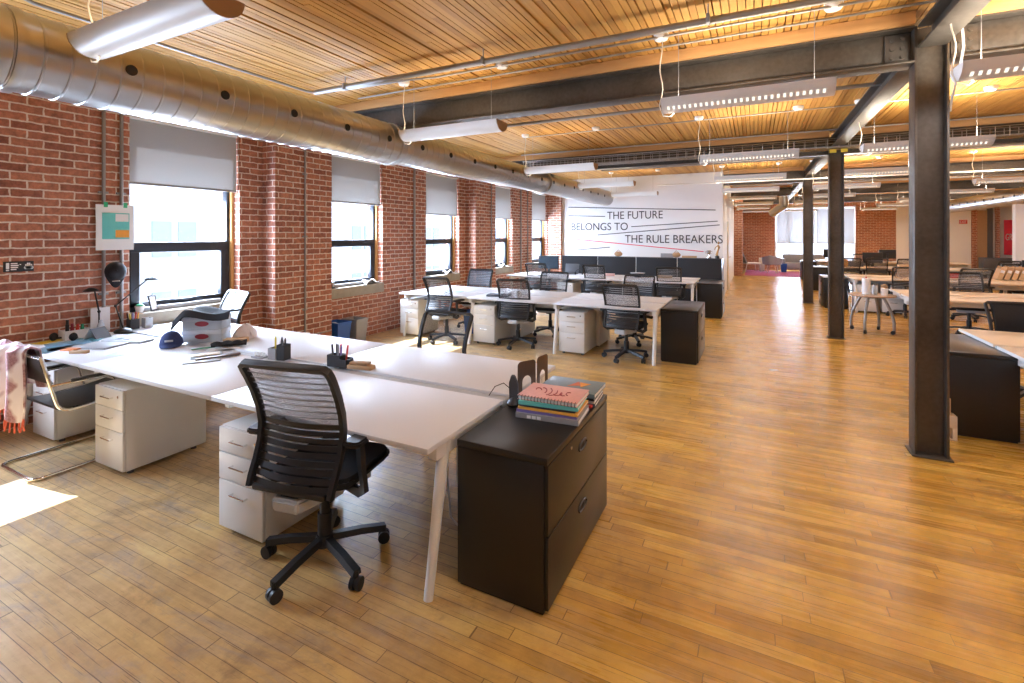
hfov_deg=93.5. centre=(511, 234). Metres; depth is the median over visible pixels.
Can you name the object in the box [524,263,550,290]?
office chair
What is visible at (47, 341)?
envelope
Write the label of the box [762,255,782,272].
tub chair
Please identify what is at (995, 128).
cable tray
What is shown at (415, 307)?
drawer pedestal
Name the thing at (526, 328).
drawer pedestal
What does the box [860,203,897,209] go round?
pendant light
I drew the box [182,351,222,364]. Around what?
magazine
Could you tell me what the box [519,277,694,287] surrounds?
desktop
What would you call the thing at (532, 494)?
file cabinet
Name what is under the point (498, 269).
window
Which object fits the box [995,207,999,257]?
trim
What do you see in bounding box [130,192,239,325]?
window
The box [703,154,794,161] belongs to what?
grille
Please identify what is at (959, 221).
exit sign
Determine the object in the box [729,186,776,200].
pendant light
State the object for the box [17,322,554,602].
desk
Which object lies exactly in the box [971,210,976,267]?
brick wall
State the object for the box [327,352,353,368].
desk organiser
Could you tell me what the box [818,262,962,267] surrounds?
cable tray
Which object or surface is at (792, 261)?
sofa
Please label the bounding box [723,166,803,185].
steel beam
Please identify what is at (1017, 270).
file
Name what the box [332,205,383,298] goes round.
window
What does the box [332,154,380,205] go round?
roller blind
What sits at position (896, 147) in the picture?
grille
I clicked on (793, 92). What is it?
grille
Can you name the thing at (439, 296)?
office chair
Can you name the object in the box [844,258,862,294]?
office chair
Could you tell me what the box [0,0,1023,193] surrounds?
ceiling
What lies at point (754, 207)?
pendant light
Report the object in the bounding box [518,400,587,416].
book
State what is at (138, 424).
drawer pedestal
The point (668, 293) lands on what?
office chair
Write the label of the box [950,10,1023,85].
pendant light
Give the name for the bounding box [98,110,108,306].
conduit
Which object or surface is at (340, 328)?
waste bin
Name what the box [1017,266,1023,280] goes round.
file
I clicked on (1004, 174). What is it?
pipe
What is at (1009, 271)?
file
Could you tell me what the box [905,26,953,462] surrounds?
steel column
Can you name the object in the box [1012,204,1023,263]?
wall partition
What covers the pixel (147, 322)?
cup
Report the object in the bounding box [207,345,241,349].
envelope
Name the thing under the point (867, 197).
steel beam
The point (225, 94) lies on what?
outlet
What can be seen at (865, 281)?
paper towel roll
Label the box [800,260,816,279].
file cabinet
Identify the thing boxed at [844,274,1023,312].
desk
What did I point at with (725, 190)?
grille
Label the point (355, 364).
wooden block
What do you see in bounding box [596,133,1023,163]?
cable bundle
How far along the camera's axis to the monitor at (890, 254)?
17.34 m
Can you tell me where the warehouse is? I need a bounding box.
[776,208,853,259]
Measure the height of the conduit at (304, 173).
3.000 m
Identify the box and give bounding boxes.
[59,327,90,339]
[182,313,231,329]
[182,325,231,342]
[661,253,672,257]
[682,256,696,257]
[759,258,764,270]
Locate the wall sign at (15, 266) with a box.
[3,261,33,271]
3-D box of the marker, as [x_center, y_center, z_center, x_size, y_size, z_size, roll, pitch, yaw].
[-4.058,0.860,4.398,0.027,0.170,0.028,0,0,27]
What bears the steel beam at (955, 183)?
attached to the ceiling
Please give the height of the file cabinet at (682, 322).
0.700 m
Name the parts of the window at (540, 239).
sash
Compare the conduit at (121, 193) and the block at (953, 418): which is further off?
the conduit at (121, 193)
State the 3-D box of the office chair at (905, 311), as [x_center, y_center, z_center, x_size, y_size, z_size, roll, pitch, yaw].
[8.082,1.159,9.910,0.646,1.042,0.634,0,0,30]
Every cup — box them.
[49,333,57,340]
[69,332,77,340]
[126,318,139,329]
[142,317,152,327]
[268,343,290,360]
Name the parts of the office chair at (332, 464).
armrest, frame, backrest, seat, armrest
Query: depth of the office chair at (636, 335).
7.65 m
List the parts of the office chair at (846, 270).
backrest, frame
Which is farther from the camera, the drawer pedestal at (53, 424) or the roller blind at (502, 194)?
the roller blind at (502, 194)
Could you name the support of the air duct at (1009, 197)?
hanging from the ceiling
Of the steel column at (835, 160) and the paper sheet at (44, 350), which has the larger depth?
the steel column at (835, 160)
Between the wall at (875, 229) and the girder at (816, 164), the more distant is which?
the wall at (875, 229)
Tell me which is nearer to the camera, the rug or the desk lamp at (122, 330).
the desk lamp at (122, 330)
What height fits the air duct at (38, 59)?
0.498 m
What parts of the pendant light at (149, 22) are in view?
power cord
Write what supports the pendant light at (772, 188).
hanging from the ceiling
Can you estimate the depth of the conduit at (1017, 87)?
6.62 m
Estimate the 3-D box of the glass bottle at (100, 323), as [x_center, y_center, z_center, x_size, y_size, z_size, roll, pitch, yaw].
[-3.874,0.875,4.541,0.059,0.150,0.059,0,0,27]
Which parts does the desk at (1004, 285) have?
leg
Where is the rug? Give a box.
[745,270,799,276]
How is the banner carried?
attached to the wall at (875, 229)
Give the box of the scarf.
[0,339,47,433]
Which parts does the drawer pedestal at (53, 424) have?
drawer, drawer, drawer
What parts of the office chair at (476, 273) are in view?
seat, frame, backrest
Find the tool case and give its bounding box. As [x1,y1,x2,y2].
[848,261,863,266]
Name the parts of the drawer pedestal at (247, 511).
handle, handle, drawer, handle, drawer, drawer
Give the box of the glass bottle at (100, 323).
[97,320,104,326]
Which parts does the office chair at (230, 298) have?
backrest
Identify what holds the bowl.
on the desk at (617, 279)
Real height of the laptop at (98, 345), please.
0.016 m
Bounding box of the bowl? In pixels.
[631,272,644,274]
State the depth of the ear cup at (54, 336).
4.29 m
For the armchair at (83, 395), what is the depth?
3.53 m
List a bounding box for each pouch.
[614,250,621,255]
[672,251,680,257]
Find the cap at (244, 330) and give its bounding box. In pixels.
[232,323,256,338]
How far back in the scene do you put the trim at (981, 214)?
19.86 m
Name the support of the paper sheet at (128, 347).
on the desk at (419, 400)
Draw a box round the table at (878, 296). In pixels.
[848,292,896,334]
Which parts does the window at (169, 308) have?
sash, sill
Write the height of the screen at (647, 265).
1.118 m
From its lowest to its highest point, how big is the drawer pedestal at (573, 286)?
0.600 m
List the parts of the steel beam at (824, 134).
bolted plate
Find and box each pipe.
[24,0,844,94]
[507,76,950,126]
[601,144,1023,170]
[657,168,1023,185]
[733,174,1023,186]
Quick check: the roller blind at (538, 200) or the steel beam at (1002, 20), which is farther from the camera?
the roller blind at (538, 200)
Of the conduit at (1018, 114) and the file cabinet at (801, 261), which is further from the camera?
the file cabinet at (801, 261)
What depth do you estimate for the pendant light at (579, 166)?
7.74 m
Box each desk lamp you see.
[82,288,100,322]
[113,276,158,333]
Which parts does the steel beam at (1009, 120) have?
bolted plate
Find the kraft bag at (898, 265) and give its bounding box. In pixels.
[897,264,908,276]
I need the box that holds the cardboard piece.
[223,337,248,340]
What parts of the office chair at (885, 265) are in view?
backrest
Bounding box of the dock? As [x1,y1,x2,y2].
[489,375,519,406]
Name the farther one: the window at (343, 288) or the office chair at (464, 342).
the window at (343, 288)
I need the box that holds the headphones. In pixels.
[49,332,78,340]
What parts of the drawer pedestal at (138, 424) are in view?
drawer, drawer, drawer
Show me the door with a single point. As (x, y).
(728, 222)
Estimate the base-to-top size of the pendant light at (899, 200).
0.704 m
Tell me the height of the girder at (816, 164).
0.175 m
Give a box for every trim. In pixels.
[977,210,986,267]
[987,208,992,257]
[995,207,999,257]
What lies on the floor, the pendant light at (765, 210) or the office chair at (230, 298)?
the office chair at (230, 298)
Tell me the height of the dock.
0.185 m
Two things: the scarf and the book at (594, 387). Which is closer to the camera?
the book at (594, 387)
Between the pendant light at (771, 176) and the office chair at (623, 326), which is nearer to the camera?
the office chair at (623, 326)
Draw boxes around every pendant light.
[66,0,244,62]
[398,61,507,144]
[522,126,599,175]
[577,174,635,189]
[609,169,659,197]
[654,1,843,116]
[695,105,803,165]
[713,159,786,183]
[719,162,781,193]
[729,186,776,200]
[733,201,772,206]
[736,206,770,209]
[743,205,768,212]
[784,209,816,211]
[788,200,826,208]
[792,185,827,204]
[801,184,855,198]
[810,156,882,190]
[844,151,908,175]
[854,85,998,155]
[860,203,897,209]
[875,195,908,207]
[897,196,950,202]
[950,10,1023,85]
[950,188,994,193]
[969,150,1023,185]
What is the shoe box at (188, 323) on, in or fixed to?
on the shoe box at (210, 335)
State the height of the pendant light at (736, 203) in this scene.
0.704 m
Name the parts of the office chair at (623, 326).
armrest, backrest, frame, seat, armrest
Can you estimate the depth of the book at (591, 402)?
2.76 m
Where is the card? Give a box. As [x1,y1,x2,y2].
[90,307,109,330]
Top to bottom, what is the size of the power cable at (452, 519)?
0.560 m
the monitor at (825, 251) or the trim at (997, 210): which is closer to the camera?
the monitor at (825, 251)
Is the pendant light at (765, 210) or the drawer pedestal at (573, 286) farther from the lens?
the pendant light at (765, 210)
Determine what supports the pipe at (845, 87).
attached to the girder at (875, 98)
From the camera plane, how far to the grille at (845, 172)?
8.16 m
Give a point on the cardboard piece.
(229, 338)
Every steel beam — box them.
[335,10,915,129]
[500,131,828,172]
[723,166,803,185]
[731,185,790,196]
[743,196,778,203]
[789,189,1008,203]
[798,175,1023,195]
[813,154,1023,181]
[844,115,1023,154]
[950,0,1023,64]
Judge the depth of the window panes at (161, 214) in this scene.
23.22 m
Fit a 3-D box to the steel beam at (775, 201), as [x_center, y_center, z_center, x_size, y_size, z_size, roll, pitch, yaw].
[10.530,-1.500,20.561,1.809,0.380,0.260,0,0,27]
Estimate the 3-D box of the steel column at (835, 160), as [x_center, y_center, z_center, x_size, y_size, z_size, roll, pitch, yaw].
[5.285,0.045,7.862,0.246,3.270,0.199,0,0,27]
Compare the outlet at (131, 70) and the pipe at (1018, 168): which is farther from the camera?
the pipe at (1018, 168)
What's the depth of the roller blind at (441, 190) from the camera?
10.00 m
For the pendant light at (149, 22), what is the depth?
2.42 m
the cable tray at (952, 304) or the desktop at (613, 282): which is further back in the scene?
the desktop at (613, 282)
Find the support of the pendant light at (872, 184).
hanging from the ceiling
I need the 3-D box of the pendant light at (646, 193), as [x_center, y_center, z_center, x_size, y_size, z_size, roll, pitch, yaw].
[3.214,-1.338,12.709,1.344,0.704,0.230,0,0,27]
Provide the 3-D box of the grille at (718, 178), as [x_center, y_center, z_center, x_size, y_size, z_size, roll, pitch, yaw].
[4.428,-1.043,8.998,1.120,0.022,0.029,0,0,27]
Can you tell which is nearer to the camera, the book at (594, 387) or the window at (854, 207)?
the book at (594, 387)
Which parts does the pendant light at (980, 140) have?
power cord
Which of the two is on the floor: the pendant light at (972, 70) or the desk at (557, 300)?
the desk at (557, 300)
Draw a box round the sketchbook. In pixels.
[517,383,588,407]
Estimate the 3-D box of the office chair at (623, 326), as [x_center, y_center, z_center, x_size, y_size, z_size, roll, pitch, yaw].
[1.543,1.159,6.536,0.646,1.042,0.634,0,0,32]
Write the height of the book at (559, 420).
0.028 m
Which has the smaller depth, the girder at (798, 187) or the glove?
the glove
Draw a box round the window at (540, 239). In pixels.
[532,221,543,268]
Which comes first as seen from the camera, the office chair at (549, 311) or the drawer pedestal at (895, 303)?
the office chair at (549, 311)
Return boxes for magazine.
[44,339,90,348]
[76,337,102,341]
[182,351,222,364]
[189,351,219,357]
[486,293,511,296]
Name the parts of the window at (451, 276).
sash, frame, sill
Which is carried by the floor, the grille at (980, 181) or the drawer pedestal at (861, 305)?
the drawer pedestal at (861, 305)
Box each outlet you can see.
[126,65,137,75]
[221,90,229,99]
[291,109,297,116]
[345,124,349,130]
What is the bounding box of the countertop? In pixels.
[978,257,1011,276]
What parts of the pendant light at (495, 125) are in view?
power cord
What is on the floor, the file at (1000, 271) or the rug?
the rug
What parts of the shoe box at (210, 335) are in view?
box lid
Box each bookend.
[518,359,535,392]
[537,354,547,382]
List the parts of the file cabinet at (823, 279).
drawer, drawer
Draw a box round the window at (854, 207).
[775,206,855,257]
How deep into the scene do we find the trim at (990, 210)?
19.71 m
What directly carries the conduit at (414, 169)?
attached to the wall at (51, 151)
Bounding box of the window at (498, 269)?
[495,219,512,274]
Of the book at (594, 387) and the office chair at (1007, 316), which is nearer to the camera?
the book at (594, 387)
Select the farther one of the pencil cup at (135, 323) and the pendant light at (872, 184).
the pendant light at (872, 184)
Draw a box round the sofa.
[780,254,827,269]
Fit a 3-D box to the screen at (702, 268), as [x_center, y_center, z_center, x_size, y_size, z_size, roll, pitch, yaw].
[4.560,1.121,11.754,0.997,1.118,0.320,0,0,27]
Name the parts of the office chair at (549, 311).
seat, backrest, frame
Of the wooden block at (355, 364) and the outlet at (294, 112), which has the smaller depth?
the wooden block at (355, 364)
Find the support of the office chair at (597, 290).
on the floor
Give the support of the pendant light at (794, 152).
hanging from the ceiling
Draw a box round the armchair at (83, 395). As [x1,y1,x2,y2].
[1,354,116,481]
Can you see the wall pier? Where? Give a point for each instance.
(751, 220)
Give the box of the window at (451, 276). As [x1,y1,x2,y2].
[426,216,459,284]
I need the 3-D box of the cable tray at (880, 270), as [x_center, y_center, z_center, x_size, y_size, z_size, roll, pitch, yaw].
[11.315,1.061,13.957,3.380,0.118,0.200,0,0,27]
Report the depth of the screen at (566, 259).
13.07 m
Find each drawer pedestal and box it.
[33,361,118,441]
[95,378,205,472]
[219,412,343,542]
[400,296,437,335]
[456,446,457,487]
[473,301,510,344]
[511,306,534,336]
[558,281,580,292]
[559,307,595,354]
[596,312,609,346]
[852,283,877,312]
[877,283,904,313]
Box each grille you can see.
[667,88,828,109]
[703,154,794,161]
[717,177,783,180]
[724,189,776,191]
[732,198,774,199]
[816,186,877,188]
[844,171,908,174]
[867,141,989,150]
[950,191,991,192]
[969,66,1023,75]
[979,180,1023,182]
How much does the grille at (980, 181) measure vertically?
0.022 m
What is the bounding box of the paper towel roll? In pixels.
[861,277,871,294]
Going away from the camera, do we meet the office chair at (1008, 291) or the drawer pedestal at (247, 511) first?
the drawer pedestal at (247, 511)
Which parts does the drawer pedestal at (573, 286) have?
drawer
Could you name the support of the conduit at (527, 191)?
attached to the wall at (51, 151)
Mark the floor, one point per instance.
(757, 524)
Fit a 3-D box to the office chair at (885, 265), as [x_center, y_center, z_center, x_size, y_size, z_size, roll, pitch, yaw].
[10.319,1.159,13.655,0.646,1.042,0.634,0,0,34]
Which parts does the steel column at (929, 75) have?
plate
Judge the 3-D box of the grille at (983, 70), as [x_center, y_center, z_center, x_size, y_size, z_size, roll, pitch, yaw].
[3.470,-1.043,2.877,1.120,0.022,0.029,0,0,27]
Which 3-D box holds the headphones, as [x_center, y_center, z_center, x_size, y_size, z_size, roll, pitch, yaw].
[-4.010,0.909,4.341,0.202,0.076,0.141,0,0,-2]
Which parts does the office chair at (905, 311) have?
frame, backrest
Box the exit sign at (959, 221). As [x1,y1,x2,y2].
[957,219,968,224]
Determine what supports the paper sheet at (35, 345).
on the desk at (419, 400)
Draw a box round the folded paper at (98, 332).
[83,326,111,338]
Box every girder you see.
[788,187,796,199]
[792,183,802,191]
[804,156,827,177]
[831,69,908,145]
[918,0,990,47]
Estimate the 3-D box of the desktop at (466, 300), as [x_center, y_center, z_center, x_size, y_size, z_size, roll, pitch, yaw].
[0.277,1.061,7.627,4.030,0.118,0.180,0,0,27]
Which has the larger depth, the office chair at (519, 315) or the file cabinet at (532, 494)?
the office chair at (519, 315)
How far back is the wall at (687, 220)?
13.68 m
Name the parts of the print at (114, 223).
teal panel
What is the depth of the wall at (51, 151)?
6.13 m
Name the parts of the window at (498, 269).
sash, frame, sill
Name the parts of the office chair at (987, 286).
frame, backrest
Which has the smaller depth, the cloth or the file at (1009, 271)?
the cloth
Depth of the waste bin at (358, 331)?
7.43 m
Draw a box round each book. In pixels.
[516,405,588,425]
[516,408,580,419]
[518,397,586,411]
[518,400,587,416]
[519,404,575,413]
[542,376,605,398]
[588,391,602,403]
[588,392,602,407]
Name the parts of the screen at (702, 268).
rail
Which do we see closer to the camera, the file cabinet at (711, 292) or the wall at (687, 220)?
the file cabinet at (711, 292)
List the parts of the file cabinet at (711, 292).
drawer, drawer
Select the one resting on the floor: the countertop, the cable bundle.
the countertop
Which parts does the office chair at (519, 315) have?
armrest, backrest, frame, seat, armrest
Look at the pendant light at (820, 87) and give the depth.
3.69 m
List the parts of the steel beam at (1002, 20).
bolted plate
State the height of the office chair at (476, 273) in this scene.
1.042 m
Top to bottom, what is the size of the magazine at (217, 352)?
0.006 m
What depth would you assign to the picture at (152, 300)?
5.20 m
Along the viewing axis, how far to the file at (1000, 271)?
10.15 m
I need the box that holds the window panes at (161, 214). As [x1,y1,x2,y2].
[130,184,536,300]
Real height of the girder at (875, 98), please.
0.175 m
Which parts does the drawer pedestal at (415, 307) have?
drawer, drawer, drawer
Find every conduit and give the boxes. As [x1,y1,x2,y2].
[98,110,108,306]
[116,113,125,327]
[302,149,307,331]
[342,0,874,90]
[358,0,936,98]
[412,168,415,289]
[490,184,491,287]
[519,189,521,288]
[521,113,1023,155]
[526,191,527,289]
[528,87,1023,137]
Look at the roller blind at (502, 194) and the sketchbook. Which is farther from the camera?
the roller blind at (502, 194)
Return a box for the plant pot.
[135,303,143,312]
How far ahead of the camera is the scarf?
3.37 m
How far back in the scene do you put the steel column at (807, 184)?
11.91 m
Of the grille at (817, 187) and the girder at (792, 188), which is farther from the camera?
the girder at (792, 188)
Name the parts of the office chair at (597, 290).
backrest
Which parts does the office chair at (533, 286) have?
backrest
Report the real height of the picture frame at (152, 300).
0.168 m
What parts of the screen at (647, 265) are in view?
rail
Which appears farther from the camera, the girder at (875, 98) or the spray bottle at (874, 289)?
the spray bottle at (874, 289)
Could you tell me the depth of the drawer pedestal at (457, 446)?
3.15 m
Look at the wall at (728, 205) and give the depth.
15.06 m
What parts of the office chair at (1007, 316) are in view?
frame, backrest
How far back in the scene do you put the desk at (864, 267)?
13.99 m
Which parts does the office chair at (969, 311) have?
backrest, frame, seat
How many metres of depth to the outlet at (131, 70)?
3.13 m
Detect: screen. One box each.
[562,255,597,292]
[598,256,635,294]
[636,257,676,299]
[677,258,720,300]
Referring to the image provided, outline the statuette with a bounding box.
[714,242,719,257]
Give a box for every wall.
[0,92,561,431]
[562,172,722,258]
[723,175,733,292]
[734,200,742,275]
[761,201,1011,269]
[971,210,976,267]
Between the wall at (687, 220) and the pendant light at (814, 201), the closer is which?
the wall at (687, 220)
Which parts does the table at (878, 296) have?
leg, leg, leg, leg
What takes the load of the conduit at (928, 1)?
attached to the ceiling
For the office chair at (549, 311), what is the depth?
8.30 m
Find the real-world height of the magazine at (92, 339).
0.005 m
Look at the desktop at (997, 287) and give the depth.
9.87 m
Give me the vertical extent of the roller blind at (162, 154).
0.727 m
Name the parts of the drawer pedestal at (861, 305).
drawer, drawer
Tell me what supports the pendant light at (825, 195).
hanging from the ceiling
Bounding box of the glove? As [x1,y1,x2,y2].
[210,339,246,346]
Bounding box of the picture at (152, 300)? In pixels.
[149,296,156,309]
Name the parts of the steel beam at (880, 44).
bolted plate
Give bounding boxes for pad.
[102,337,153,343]
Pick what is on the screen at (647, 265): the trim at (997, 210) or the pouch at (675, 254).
the pouch at (675, 254)
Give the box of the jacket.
[170,306,240,329]
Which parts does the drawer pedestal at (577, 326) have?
drawer, drawer, drawer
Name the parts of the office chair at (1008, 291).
seat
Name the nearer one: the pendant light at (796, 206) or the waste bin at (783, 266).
the pendant light at (796, 206)
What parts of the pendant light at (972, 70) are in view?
power cord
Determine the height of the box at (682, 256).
0.050 m
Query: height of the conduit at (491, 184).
3.300 m
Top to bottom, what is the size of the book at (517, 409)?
0.014 m
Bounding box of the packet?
[60,347,80,350]
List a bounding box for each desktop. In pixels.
[123,333,508,407]
[423,296,660,315]
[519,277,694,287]
[850,280,1023,290]
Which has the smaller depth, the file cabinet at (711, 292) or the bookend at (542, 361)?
the bookend at (542, 361)
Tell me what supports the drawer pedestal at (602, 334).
on the floor
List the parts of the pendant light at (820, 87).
power cord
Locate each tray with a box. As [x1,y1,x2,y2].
[251,351,267,358]
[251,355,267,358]
[523,124,1023,166]
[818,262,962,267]
[852,269,979,275]
[904,300,990,308]
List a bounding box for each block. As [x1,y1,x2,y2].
[69,350,89,353]
[347,360,375,370]
[950,399,957,440]
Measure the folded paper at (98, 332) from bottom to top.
0.100 m
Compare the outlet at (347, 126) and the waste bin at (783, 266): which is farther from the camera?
the waste bin at (783, 266)
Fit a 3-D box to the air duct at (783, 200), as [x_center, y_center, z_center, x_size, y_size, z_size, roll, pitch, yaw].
[9.863,-1.175,17.821,0.320,1.019,0.729,0,0,-18]
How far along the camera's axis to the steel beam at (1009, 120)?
7.08 m
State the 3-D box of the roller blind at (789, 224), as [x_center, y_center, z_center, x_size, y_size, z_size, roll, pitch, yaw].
[13.463,-0.410,22.871,1.580,1.620,0.020,0,0,27]
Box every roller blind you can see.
[130,115,236,192]
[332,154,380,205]
[426,172,457,215]
[495,185,510,218]
[532,192,545,220]
[777,210,814,243]
[816,208,853,243]
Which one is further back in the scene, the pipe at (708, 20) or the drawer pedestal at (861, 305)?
the drawer pedestal at (861, 305)
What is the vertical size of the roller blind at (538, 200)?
0.822 m
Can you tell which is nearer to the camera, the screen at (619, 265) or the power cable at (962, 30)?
the power cable at (962, 30)
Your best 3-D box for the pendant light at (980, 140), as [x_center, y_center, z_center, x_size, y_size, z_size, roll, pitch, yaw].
[4.907,-1.338,5.761,1.344,0.704,0.230,0,0,27]
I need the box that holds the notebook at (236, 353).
[195,352,240,360]
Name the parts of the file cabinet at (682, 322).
drawer, drawer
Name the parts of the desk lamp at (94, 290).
lamp shade, arm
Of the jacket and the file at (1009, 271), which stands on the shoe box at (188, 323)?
the jacket
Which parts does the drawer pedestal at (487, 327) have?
drawer, drawer, drawer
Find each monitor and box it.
[538,255,558,270]
[823,249,827,257]
[862,252,882,266]
[879,250,895,261]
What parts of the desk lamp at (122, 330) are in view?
arm, lamp shade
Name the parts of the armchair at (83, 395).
backrest, armrest, seat, armrest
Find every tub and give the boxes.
[880,284,887,295]
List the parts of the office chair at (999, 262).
frame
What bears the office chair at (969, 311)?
on the floor
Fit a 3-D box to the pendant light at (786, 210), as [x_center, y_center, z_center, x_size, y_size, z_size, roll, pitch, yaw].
[12.512,-1.338,20.909,1.344,0.704,0.230,0,0,27]
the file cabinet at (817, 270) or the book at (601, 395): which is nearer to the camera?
the book at (601, 395)
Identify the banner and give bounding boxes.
[1004,220,1011,254]
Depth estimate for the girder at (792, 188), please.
16.84 m
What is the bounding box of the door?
[727,221,729,289]
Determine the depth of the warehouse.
39.57 m
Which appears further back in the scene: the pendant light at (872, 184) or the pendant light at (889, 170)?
the pendant light at (872, 184)
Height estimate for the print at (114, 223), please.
0.475 m
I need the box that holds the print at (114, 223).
[95,202,133,249]
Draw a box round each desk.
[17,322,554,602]
[399,285,671,365]
[506,272,699,300]
[815,260,971,276]
[844,266,990,291]
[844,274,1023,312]
[889,289,1023,308]
[958,328,1023,368]
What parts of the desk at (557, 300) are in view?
leg, leg, leg, leg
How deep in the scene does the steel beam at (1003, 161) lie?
10.57 m
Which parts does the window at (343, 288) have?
sash, frame, sill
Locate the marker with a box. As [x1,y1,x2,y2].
[65,320,68,330]
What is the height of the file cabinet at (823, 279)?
0.700 m
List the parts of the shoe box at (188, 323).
box lid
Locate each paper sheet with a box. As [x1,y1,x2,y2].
[31,341,65,347]
[40,346,72,353]
[106,343,153,350]
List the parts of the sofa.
backrest, seat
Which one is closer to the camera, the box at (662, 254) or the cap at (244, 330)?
the cap at (244, 330)
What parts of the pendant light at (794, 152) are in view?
power cord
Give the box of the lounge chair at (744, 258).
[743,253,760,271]
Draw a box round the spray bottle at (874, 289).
[872,284,877,294]
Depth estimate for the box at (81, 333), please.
4.41 m
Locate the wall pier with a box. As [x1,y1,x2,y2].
[743,205,760,269]
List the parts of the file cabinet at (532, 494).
drawer, drawer, recessed pull, recessed pull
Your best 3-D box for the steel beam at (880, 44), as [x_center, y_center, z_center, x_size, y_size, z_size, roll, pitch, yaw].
[0.040,-1.500,5.273,6.839,0.380,0.260,0,0,27]
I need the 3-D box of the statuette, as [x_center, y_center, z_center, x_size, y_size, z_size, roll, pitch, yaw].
[4.925,0.361,11.570,0.108,0.400,0.099,0,0,-16]
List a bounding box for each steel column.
[802,171,813,303]
[826,137,845,339]
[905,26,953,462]
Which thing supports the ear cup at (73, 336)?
on the headphones
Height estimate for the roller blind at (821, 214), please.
1.620 m
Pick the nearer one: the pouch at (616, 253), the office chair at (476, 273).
the office chair at (476, 273)
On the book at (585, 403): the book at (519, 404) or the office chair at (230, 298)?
the book at (519, 404)
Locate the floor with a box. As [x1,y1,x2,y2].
[0,270,1023,682]
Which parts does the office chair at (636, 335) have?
frame, backrest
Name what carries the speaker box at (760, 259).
on the rug
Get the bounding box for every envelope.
[31,339,61,344]
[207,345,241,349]
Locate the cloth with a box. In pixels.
[362,279,379,283]
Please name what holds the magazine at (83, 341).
on the desk at (419, 400)
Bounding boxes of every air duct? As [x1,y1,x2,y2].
[0,3,613,205]
[768,196,787,216]
[950,187,1023,212]
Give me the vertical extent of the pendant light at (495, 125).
0.704 m
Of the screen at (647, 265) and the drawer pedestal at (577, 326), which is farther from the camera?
the screen at (647, 265)
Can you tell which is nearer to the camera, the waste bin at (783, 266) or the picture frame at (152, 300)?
the picture frame at (152, 300)
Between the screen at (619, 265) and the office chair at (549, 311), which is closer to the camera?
the office chair at (549, 311)
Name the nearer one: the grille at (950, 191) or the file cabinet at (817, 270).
the grille at (950, 191)
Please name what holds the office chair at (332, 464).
on the floor
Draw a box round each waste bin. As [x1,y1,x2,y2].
[332,319,351,338]
[341,316,368,340]
[463,309,473,333]
[781,264,786,271]
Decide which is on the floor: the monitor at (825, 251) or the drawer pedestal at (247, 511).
the drawer pedestal at (247, 511)
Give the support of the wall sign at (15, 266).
attached to the wall at (51, 151)
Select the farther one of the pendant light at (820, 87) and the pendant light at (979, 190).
the pendant light at (979, 190)
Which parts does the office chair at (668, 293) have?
armrest, backrest, armrest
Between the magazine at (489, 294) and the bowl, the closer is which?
the magazine at (489, 294)
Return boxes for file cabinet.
[457,394,606,614]
[661,300,704,364]
[697,279,724,318]
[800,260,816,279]
[813,266,827,290]
[819,275,847,308]
[950,334,1019,443]
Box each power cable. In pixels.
[447,470,457,525]
[950,28,964,111]
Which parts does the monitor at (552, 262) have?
screen glass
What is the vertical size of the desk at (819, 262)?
0.734 m
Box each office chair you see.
[219,289,250,323]
[237,358,389,604]
[417,309,473,353]
[422,276,466,344]
[458,269,492,327]
[495,278,536,349]
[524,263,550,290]
[533,271,568,337]
[581,264,611,293]
[600,283,649,363]
[615,274,654,346]
[654,267,686,299]
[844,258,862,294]
[849,254,870,282]
[862,258,890,274]
[885,267,908,318]
[891,259,908,288]
[950,268,994,322]
[950,271,990,333]
[984,301,1023,398]
[992,261,1021,292]
[1001,264,1023,293]
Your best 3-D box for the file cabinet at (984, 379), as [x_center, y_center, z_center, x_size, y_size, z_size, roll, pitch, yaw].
[4.081,1.330,4.399,0.477,0.700,0.963,0,0,27]
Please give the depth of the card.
4.71 m
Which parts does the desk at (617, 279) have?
leg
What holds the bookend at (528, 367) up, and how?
on the file cabinet at (532, 494)
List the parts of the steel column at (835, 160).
plate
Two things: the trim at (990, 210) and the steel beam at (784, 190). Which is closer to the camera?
the steel beam at (784, 190)
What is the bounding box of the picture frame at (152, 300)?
[147,295,158,310]
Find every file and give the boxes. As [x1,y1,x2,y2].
[992,266,1007,279]
[1003,266,1014,279]
[1010,266,1021,280]
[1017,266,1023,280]
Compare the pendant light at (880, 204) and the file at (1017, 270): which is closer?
the file at (1017, 270)
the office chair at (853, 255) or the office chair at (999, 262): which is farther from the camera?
the office chair at (853, 255)
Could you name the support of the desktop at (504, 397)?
on the desk at (419, 400)
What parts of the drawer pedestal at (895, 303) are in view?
drawer, drawer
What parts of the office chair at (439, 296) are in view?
backrest, frame, seat, armrest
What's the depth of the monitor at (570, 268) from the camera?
11.88 m
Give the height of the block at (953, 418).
0.340 m
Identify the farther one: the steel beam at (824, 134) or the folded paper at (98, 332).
the steel beam at (824, 134)

